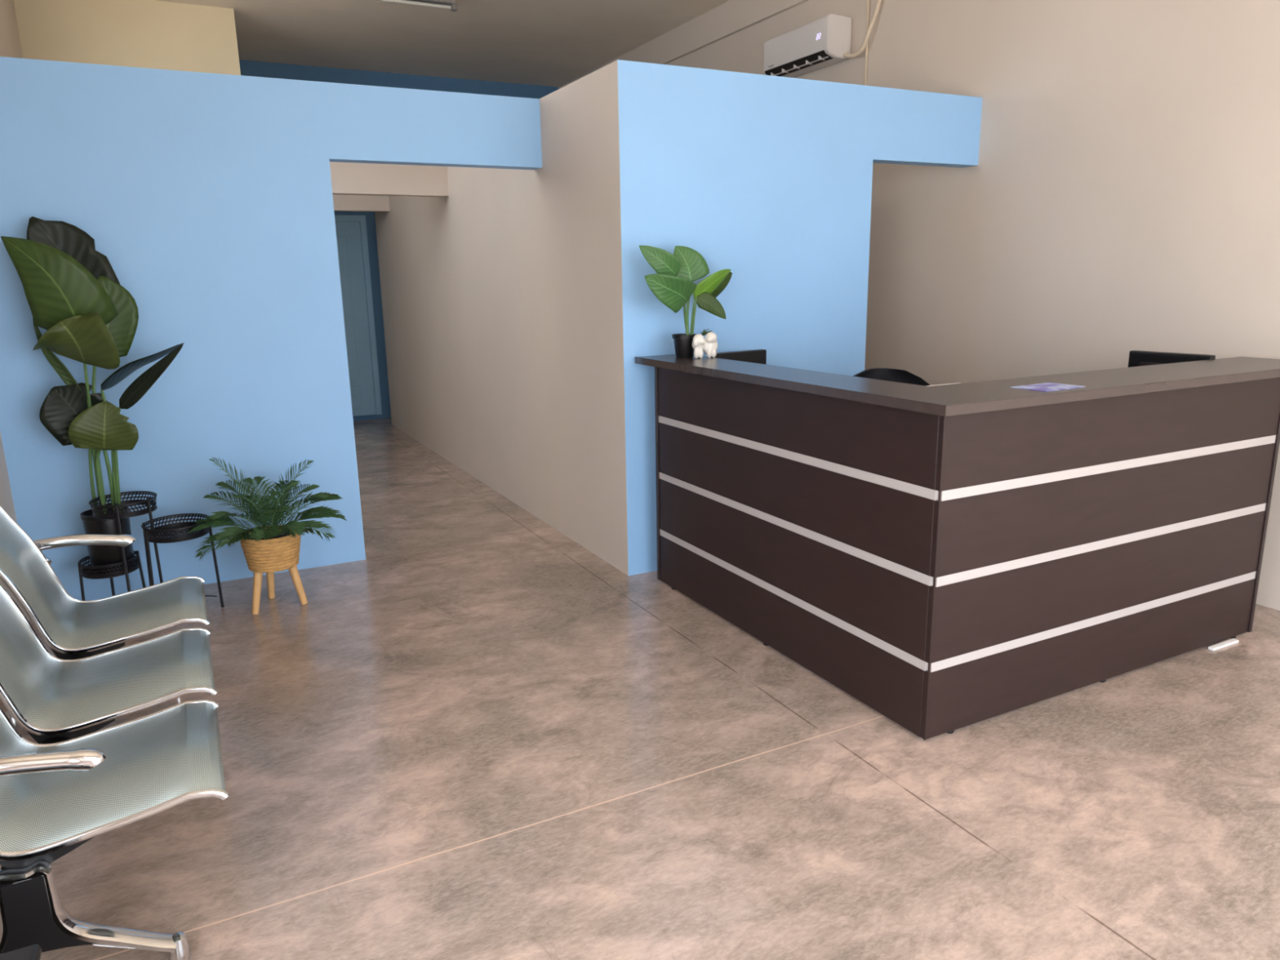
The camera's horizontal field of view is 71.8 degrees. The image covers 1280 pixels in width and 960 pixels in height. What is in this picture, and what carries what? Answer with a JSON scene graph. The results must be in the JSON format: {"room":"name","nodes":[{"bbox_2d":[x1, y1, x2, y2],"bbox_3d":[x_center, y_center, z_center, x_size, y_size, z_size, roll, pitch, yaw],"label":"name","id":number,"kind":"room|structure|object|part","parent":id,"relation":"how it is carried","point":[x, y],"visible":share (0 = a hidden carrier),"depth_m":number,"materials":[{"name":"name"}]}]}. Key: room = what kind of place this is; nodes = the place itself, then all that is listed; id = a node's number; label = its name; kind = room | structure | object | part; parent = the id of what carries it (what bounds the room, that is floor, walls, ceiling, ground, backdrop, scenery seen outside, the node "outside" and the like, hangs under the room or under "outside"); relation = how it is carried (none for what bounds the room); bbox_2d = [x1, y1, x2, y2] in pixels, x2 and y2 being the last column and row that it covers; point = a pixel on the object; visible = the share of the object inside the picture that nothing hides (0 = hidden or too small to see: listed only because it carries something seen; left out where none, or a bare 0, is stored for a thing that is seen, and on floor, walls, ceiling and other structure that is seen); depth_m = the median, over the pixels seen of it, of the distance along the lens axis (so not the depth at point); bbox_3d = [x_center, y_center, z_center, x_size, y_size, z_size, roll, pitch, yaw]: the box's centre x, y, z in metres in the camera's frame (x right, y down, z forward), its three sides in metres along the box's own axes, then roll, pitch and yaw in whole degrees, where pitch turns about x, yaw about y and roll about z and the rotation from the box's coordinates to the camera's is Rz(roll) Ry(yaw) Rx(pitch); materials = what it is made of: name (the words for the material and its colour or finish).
{"room":"lobby","nodes":[
{"label":"lobby","id":0,"kind":"room"},
{"bbox_2d":[0,0,29,620],"bbox_3d":[-2.860,-1.074,3.476,0.150,3.725,11.870,-8,15,-26],"label":"wall","id":1,"kind":"structure","parent":0,"point":[10,43],"depth_m":5.82,"materials":[{"name":"beige paint"}]},
{"bbox_2d":[13,0,240,75],"bbox_3d":[-4.366,-2.109,8.070,1.506,3.725,1.820,-8,15,-26],"label":"wall","id":2,"kind":"structure","parent":0,"point":[140,33],"depth_m":6.92,"materials":[{"name":"beige paint"}]},
{"bbox_2d":[0,56,542,600],"bbox_3d":[-1.800,-0.767,4.715,2.762,2.534,0.120,-8,15,-26],"label":"wall","id":3,"kind":"structure","parent":0,"point":[207,197],"depth_m":4.43,"materials":[{"name":"blue paint"}]},
{"bbox_2d":[239,59,559,421],"bbox_3d":[-3.206,-2.513,9.732,5.140,3.725,0.150,-8,15,-26],"label":"wall","id":4,"kind":"structure","parent":0,"point":[247,68],"depth_m":9.75,"materials":[{"name":"blue paint"}]},
{"bbox_2d":[334,214,382,416],"bbox_3d":[-3.412,-1.762,9.663,0.970,2.180,0.070,-8,15,-26],"label":"door","id":5,"kind":"structure","parent":4,"relation":"in","point":[351,230],"depth_m":9.78,"materials":[{"name":"blue paint"}]},
{"bbox_3d":[-3.404,-1.690,9.659,0.545,1.880,0.012,-8,15,-26],"label":"panel","id":6,"kind":"part","parent":5,"relation":"part of","materials":[{"name":"blue paint"}]},
{"bbox_2d":[155,0,729,87],"bbox_3d":[-0.556,-3.279,4.238,5.540,0.150,11.920,-8,15,-26],"label":"ceiling","id":7,"kind":"structure","parent":0,"point":[539,42],"depth_m":8.02,"materials":[{"name":"grey paint"}]},
{"bbox_2d":[376,0,457,11],"bbox_3d":[-2.013,-3.714,6.765,1.240,0.090,0.090,-8,15,-26],"label":"ceiling light","id":8,"kind":"object","parent":7,"relation":"attached to","point":[446,4],"visible":1,"depth_m":6.94,"materials":[{"name":"white"}]},
{"bbox_2d":[374,65,618,569],"bbox_3d":[-1.392,-1.302,6.999,0.120,2.534,5.684,-8,15,-26],"label":"wall","id":9,"kind":"structure","parent":0,"point":[496,292],"depth_m":5.71,"materials":[{"name":"beige paint"}]},
{"bbox_2d":[332,194,389,212],"bbox_3d":[-3.025,-2.714,8.336,1.256,0.329,0.120,-8,15,-26],"label":"trim","id":10,"kind":"structure","parent":9,"relation":"attached to","point":[341,202],"depth_m":8.47,"materials":[{"name":"beige paint"}]},
{"bbox_2d":[329,161,448,197],"bbox_3d":[-2.017,-2.298,6.530,1.171,0.362,0.120,-8,15,-26],"label":"beam","id":11,"kind":"structure","parent":9,"relation":"attached to","point":[347,178],"depth_m":6.56,"materials":[{"name":"beige paint"}]},
{"bbox_2d":[0,417,1279,959],"bbox_3d":[-0.491,0.481,5.106,5.540,0.120,11.920,-8,15,-26],"label":"floor","id":12,"kind":"structure","parent":0,"point":[477,735],"depth_m":2.69,"materials":[{"name":"tile"}]},
{"bbox_2d":[0,943,41,959],"bbox_3d":[-1.190,1.073,1.568,0.240,0.345,0.212,-8,15,-26],"label":"storage box","id":13,"kind":"object","parent":12,"relation":"on","point":[33,952],"visible":1,"depth_m":1.64,"materials":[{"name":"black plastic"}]},
{"bbox_2d":[0,505,229,959],"bbox_3d":[-1.618,0.574,2.557,0.694,0.886,1.807,-8,15,-26],"label":"bench","id":14,"kind":"object","parent":12,"relation":"on","point":[79,783],"visible":0.99,"depth_m":2.30,"materials":[{"name":"grey metal"}]},
{"bbox_3d":[-1.443,1.003,1.854,0.233,0.285,0.052,-8,15,-26],"label":"rail","id":15,"kind":"part","parent":14,"relation":"part of","materials":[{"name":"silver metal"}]},
{"bbox_3d":[-1.315,0.942,1.908,0.240,0.199,0.044,-8,15,-26],"label":"leg","id":16,"kind":"part","parent":14,"relation":"part of","materials":[{"name":"black metal"}]},
{"bbox_3d":[-1.257,0.581,1.757,0.343,0.097,0.086,-8,15,-26],"label":"armrest","id":17,"kind":"part","parent":14,"relation":"part of","materials":[{"name":"silver metal"}]},
{"bbox_3d":[-2.048,0.250,3.249,0.343,0.097,0.086,-8,15,-26],"label":"armrest","id":18,"kind":"part","parent":14,"relation":"part of","materials":[{"name":"silver metal"}]},
{"bbox_3d":[-1.984,0.220,3.241,0.653,0.490,0.014,-8,15,-26],"label":"rail","id":19,"kind":"part","parent":14,"relation":"part of","materials":[{"name":"silver metal"}]},
{"bbox_3d":[-1.759,0.314,2.816,0.653,0.490,0.014,-8,15,-26],"label":"rail","id":20,"kind":"part","parent":14,"relation":"part of","materials":[{"name":"silver metal"}]},
{"bbox_3d":[-1.713,0.334,2.730,0.653,0.490,0.014,-8,15,-26],"label":"rail","id":21,"kind":"part","parent":14,"relation":"part of","materials":[{"name":"silver metal"}]},
{"bbox_3d":[-1.488,0.428,2.305,0.653,0.490,0.014,-8,15,-26],"label":"rail","id":22,"kind":"part","parent":14,"relation":"part of","materials":[{"name":"silver metal"}]},
{"bbox_3d":[-1.446,0.445,2.227,0.653,0.490,0.014,-8,15,-26],"label":"rail","id":23,"kind":"part","parent":14,"relation":"part of","materials":[{"name":"silver metal"}]},
{"bbox_3d":[-1.185,0.969,1.983,0.233,0.285,0.052,-8,15,-26],"label":"rail","id":24,"kind":"part","parent":14,"relation":"part of","materials":[{"name":"silver metal"}]},
{"bbox_3d":[-1.196,1.028,1.990,0.224,0.154,0.036,-8,15,-26],"label":"rail","id":25,"kind":"part","parent":14,"relation":"part of","materials":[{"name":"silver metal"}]},
{"bbox_3d":[-1.221,0.539,1.802,0.653,0.490,0.014,-8,15,-26],"label":"rail","id":26,"kind":"part","parent":14,"relation":"part of","materials":[{"name":"silver metal"}]},
{"bbox_2d":[77,490,224,607],"bbox_3d":[-2.375,0.357,4.219,0.651,0.585,0.326,0,13,4],"label":"plant stand","id":27,"kind":"object","parent":12,"relation":"on","point":[172,532],"visible":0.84,"depth_m":4.17,"materials":[{"name":"black metal"}]},
{"bbox_3d":[-2.656,0.526,4.210,0.012,0.271,0.024,11,17,42],"label":"leg","id":28,"kind":"part","parent":27,"relation":"part of","materials":[{"name":"black metal"}]},
{"bbox_2d":[0,216,184,573],"bbox_3d":[-2.438,-0.365,4.074,0.643,1.648,0.306,-4,13,-12],"label":"potted plant","id":29,"kind":"object","parent":27,"relation":"on","point":[73,291],"visible":0.91,"depth_m":4.03,"materials":[{"name":"green plant"}]},
{"bbox_3d":[-2.558,-0.114,4.144,0.033,0.604,0.021,-2,13,-5],"label":"stem","id":30,"kind":"part","parent":29,"relation":"part of","materials":[{"name":"green plant"}]},
{"bbox_3d":[-2.566,-0.030,4.164,0.058,0.433,0.027,-8,15,-26],"label":"stem","id":31,"kind":"part","parent":29,"relation":"part of","materials":[{"name":"green plant"}]},
{"bbox_3d":[-2.539,-0.183,4.116,0.033,0.751,0.055,-8,15,-26],"label":"stem","id":32,"kind":"part","parent":29,"relation":"part of","materials":[{"name":"green plant"}]},
{"bbox_3d":[-2.520,0.010,4.142,0.064,0.364,0.028,6,15,28],"label":"stem","id":33,"kind":"part","parent":29,"relation":"part of","materials":[{"name":"green plant"}]},
{"bbox_3d":[-2.523,-0.265,4.156,0.063,0.892,0.084,-8,15,-26],"label":"stem","id":34,"kind":"part","parent":29,"relation":"part of","materials":[{"name":"green plant"}]},
{"bbox_3d":[-2.551,0.292,4.248,0.202,0.294,0.202,-8,15,-26],"label":"pot","id":35,"kind":"part","parent":29,"relation":"part of","materials":[{"name":"black plastic"}]},
{"bbox_3d":[-2.489,-0.120,4.160,0.046,0.606,0.025,-8,15,-26],"label":"stem","id":36,"kind":"part","parent":29,"relation":"part of","materials":[{"name":"green plant"}]},
{"bbox_3d":[-2.455,-0.081,4.164,0.087,0.528,0.018,-1,13,-1],"label":"stem","id":37,"kind":"part","parent":29,"relation":"part of","materials":[{"name":"green plant"}]},
{"bbox_3d":[-2.546,0.358,4.229,0.025,0.585,0.013,2,13,13],"label":"leg","id":38,"kind":"part","parent":27,"relation":"part of","materials":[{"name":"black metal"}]},
{"bbox_2d":[78,550,138,578],"bbox_3d":[-2.569,0.408,4.282,0.255,0.068,0.255,-8,15,-26],"label":"tray","id":39,"kind":"object","parent":27,"relation":"on","point":[86,571],"depth_m":4.19,"materials":[{"name":"black metal"}]},
{"bbox_3d":[-2.372,0.391,4.072,0.013,0.585,0.025,-5,14,-17],"label":"leg","id":40,"kind":"part","parent":27,"relation":"part of","materials":[{"name":"black metal"}]},
{"bbox_2d":[88,490,157,519],"bbox_3d":[-2.417,0.117,4.142,0.279,0.068,0.279,-8,15,-26],"label":"tray","id":41,"kind":"object","parent":27,"relation":"on","point":[147,503],"depth_m":4.08,"materials":[{"name":"black metal"}]},
{"bbox_3d":[-2.440,0.493,4.338,0.025,0.271,0.013,-4,13,-15],"label":"leg","id":42,"kind":"part","parent":27,"relation":"part of","materials":[{"name":"black metal"}]},
{"bbox_3d":[-2.332,0.426,4.198,0.025,0.460,0.013,-4,13,-15],"label":"leg","id":43,"kind":"part","parent":27,"relation":"part of","materials":[{"name":"black metal"}]},
{"bbox_3d":[-2.281,0.442,4.124,0.012,0.460,0.024,9,16,37],"label":"leg","id":44,"kind":"part","parent":27,"relation":"part of","materials":[{"name":"black metal"}]},
{"bbox_3d":[-2.279,0.366,4.174,0.025,0.585,0.013,1,13,11],"label":"leg","id":45,"kind":"part","parent":27,"relation":"part of","materials":[{"name":"black metal"}]},
{"bbox_2d":[141,513,209,542],"bbox_3d":[-2.196,0.228,4.192,0.291,0.068,0.291,-8,15,-26],"label":"tray","id":46,"kind":"object","parent":27,"relation":"on","point":[172,532],"depth_m":4.15,"materials":[{"name":"black metal"}]},
{"bbox_3d":[-2.060,0.400,4.288,0.025,0.460,0.013,-6,14,-22],"label":"leg","id":47,"kind":"part","parent":27,"relation":"part of","materials":[{"name":"black metal"}]},
{"bbox_2d":[187,457,346,614],"bbox_3d":[-1.785,0.251,4.268,0.712,0.758,0.520,-8,15,-26],"label":"potted palm","id":48,"kind":"object","parent":12,"relation":"on","point":[269,549],"visible":1,"depth_m":4.21,"materials":[{"name":"plant"}]},
{"bbox_3d":[-1.834,0.525,4.240,0.042,0.238,0.085,5,14,24],"label":"leg","id":49,"kind":"part","parent":48,"relation":"part of","materials":[{"name":"brown wood"}]},
{"bbox_3d":[-1.846,0.486,4.408,0.041,0.238,0.084,-12,17,-41],"label":"leg","id":50,"kind":"part","parent":48,"relation":"part of","materials":[{"name":"brown wood"}]},
{"bbox_2d":[240,524,301,573],"bbox_3d":[-1.786,0.334,4.289,0.272,0.169,0.272,-8,15,-26],"label":"pot","id":51,"kind":"object","parent":48,"relation":"on","point":[280,553],"depth_m":4.19,"materials":[{"name":"brown wicker"}]},
{"bbox_3d":[-1.686,0.499,4.340,0.082,0.237,0.041,-4,13,-12],"label":"leg","id":52,"kind":"part","parent":48,"relation":"part of","materials":[{"name":"brown wood"}]},
{"bbox_2d":[852,368,929,386],"bbox_3d":[1.237,0.023,4.316,0.586,1.070,0.668,0,13,5],"label":"office chair","id":53,"kind":"object","parent":12,"relation":"on","point":[900,375],"visible":0.06,"depth_m":4.46,"materials":[{"name":"black fabric"}]},
{"bbox_2d":[635,354,1279,740],"bbox_3d":[1.419,0.014,4.155,2.168,1.155,2.055,-8,15,-26],"label":"reception desk","id":54,"kind":"object","parent":12,"relation":"on","point":[947,558],"visible":1,"depth_m":3.25,"materials":[{"name":"laminate"}]},
{"bbox_3d":[0.362,-0.060,4.603,0.626,1.110,0.019,-8,15,-26],"label":"panel","id":55,"kind":"part","parent":54,"relation":"part of","materials":[{"name":"brown wood"}]},
{"bbox_2d":[639,245,732,357],"bbox_3d":[0.244,-0.858,4.264,0.529,0.534,0.226,-8,15,-26],"label":"plant","id":56,"kind":"object","parent":54,"relation":"on","point":[673,285],"visible":1,"depth_m":4.27,"materials":[{"name":"green plant"}]},
{"bbox_3d":[0.205,-0.833,4.277,0.072,0.312,0.015,-8,15,-26],"label":"stem","id":57,"kind":"part","parent":56,"relation":"part of","materials":[{"name":"green plant"}]},
{"bbox_3d":[0.219,-0.661,4.353,0.124,0.112,0.124,-8,15,-26],"label":"pot","id":58,"kind":"part","parent":56,"relation":"part of","materials":[{"name":"black plastic"}]},
{"bbox_3d":[0.225,-0.787,4.323,0.029,0.201,0.013,1,13,9],"label":"stem","id":59,"kind":"part","parent":56,"relation":"part of","materials":[{"name":"green plant"}]},
{"bbox_3d":[0.230,-0.775,4.287,0.013,0.194,0.052,2,13,11],"label":"stem","id":60,"kind":"part","parent":56,"relation":"part of","materials":[{"name":"green plant"}]},
{"bbox_3d":[0.240,-0.827,4.315,0.015,0.281,0.032,12,18,43],"label":"stem","id":61,"kind":"part","parent":56,"relation":"part of","materials":[{"name":"green plant"}]},
{"bbox_3d":[0.254,-0.783,4.308,0.024,0.198,0.025,-8,15,-26],"label":"stem","id":62,"kind":"part","parent":56,"relation":"part of","materials":[{"name":"green plant"}]},
{"bbox_3d":[0.263,-0.788,4.300,0.030,0.211,0.025,-8,15,-26],"label":"stem","id":63,"kind":"part","parent":56,"relation":"part of","materials":[{"name":"green plant"}]},
{"bbox_2d":[692,328,717,358],"bbox_3d":[0.317,-0.663,4.293,0.147,0.140,0.082,-8,15,-26],"label":"animal figurine","id":64,"kind":"object","parent":54,"relation":"on","point":[708,344],"visible":1,"depth_m":4.27,"materials":[{"name":"white ceramic"}]},
{"bbox_2d":[711,349,766,364],"bbox_3d":[0.516,-0.441,4.502,0.340,0.425,0.160,-10,16,-33],"label":"computer monitor","id":65,"kind":"object","parent":54,"relation":"on","point":[755,356],"visible":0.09,"depth_m":4.48,"materials":[{"name":"black plastic"}]},
{"bbox_3d":[0.526,0.153,3.666,0.022,1.110,1.835,-8,15,-26],"label":"panel","id":66,"kind":"part","parent":54,"relation":"part of","materials":[{"name":"laminate"}]},
{"bbox_2d":[927,382,960,386],"bbox_3d":[1.249,-0.194,3.526,0.210,0.359,0.170,-8,15,-26],"label":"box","id":67,"kind":"object","parent":54,"relation":"on","point":[953,383],"visible":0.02,"depth_m":3.55,"materials":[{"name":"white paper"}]},
{"bbox_2d":[635,354,1279,416],"bbox_3d":[1.409,-0.533,4.029,2.168,0.033,2.055,-8,15,-26],"label":"countertop","id":68,"kind":"structure","parent":54,"relation":"on","point":[954,399],"depth_m":3.20,"materials":[{"name":"laminate"}]},
{"bbox_2d":[1009,382,1085,391],"bbox_3d":[1.397,-0.319,3.029,0.210,0.002,0.140,-8,15,-29],"label":"leaflet","id":69,"kind":"object","parent":54,"relation":"on","point":[1046,387],"visible":1,"depth_m":3.02,"materials":[{"name":"purple paper"}]},
{"bbox_3d":[1.773,0.222,3.272,1.865,1.110,0.022,-8,15,-26],"label":"panel","id":70,"kind":"part","parent":54,"relation":"part of","materials":[{"name":"laminate"}]},
{"bbox_2d":[1128,350,1215,367],"bbox_3d":[2.427,-0.372,4.062,0.160,0.425,0.360,-9,15,-32],"label":"computer monitor","id":71,"kind":"object","parent":54,"relation":"on","point":[1135,357],"visible":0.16,"depth_m":4.02,"materials":[{"name":"black plastic"}]},
{"bbox_3d":[2.474,0.054,3.948,0.019,1.110,0.626,-8,15,-26],"label":"panel","id":72,"kind":"part","parent":54,"relation":"part of","materials":[{"name":"brown wood"}]},
{"bbox_2d":[1208,638,1239,650],"bbox_3d":[2.441,0.688,3.697,0.180,0.012,0.024,-8,15,-26],"label":"paper scrap","id":73,"kind":"object","parent":12,"relation":"on","point":[1233,641],"visible":1,"depth_m":3.69,"materials":[{"name":"white paper"}]},
{"bbox_2d":[606,59,982,575],"bbox_3d":[0.945,-0.877,4.985,2.378,2.534,0.120,-8,15,-26],"label":"wall","id":74,"kind":"structure","parent":0,"point":[767,178],"depth_m":4.63,"materials":[{"name":"blue paint"}]},
{"bbox_2d":[666,0,1279,610],"bbox_3d":[1.837,-1.699,5.828,0.150,3.725,11.870,-8,15,-26],"label":"wall","id":75,"kind":"structure","parent":0,"point":[1122,196],"depth_m":4.73,"materials":[{"name":"beige paint"}]},
{"bbox_2d":[559,0,808,88],"bbox_3d":[1.737,-3.376,5.374,0.035,0.250,11.620,-8,15,-26],"label":"ceiling beam","id":76,"kind":"structure","parent":75,"relation":"attached to","point":[731,17],"depth_m":7.55,"materials":[{"name":"beige paint"}]},
{"bbox_2d":[764,13,851,77],"bbox_3d":[1.188,-3.095,6.346,0.209,0.271,0.750,-8,15,-26],"label":"air conditioner","id":77,"kind":"object","parent":75,"relation":"attached to","point":[821,42],"visible":0.89,"depth_m":6.19,"materials":[{"name":"white plastic"}]},
{"bbox_2d":[764,49,832,76],"bbox_3d":[1.131,-2.982,6.349,0.084,0.053,0.695,-8,15,-26],"label":"vent","id":78,"kind":"object","parent":77,"relation":"attached to","point":[811,58],"depth_m":6.31,"materials":[{"name":"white plastic"}]},
{"bbox_2d":[843,0,881,58],"bbox_3d":[1.487,-3.114,5.884,0.037,0.533,0.325,-9,15,-31],"label":"pipe","id":79,"kind":"object","parent":77,"relation":"attached to","point":[860,51],"visible":1,"depth_m":5.87,"materials":[{"name":"beige plastic"}]},
{"bbox_2d":[863,0,870,85],"bbox_3d":[1.546,-1.668,6.227,0.019,3.454,0.018,-8,15,-26],"label":"conduit","id":80,"kind":"object","parent":75,"relation":"attached to","point":[868,1],"visible":0.02,"depth_m":5.94,"materials":[{"name":"beige plastic"}]}
]}

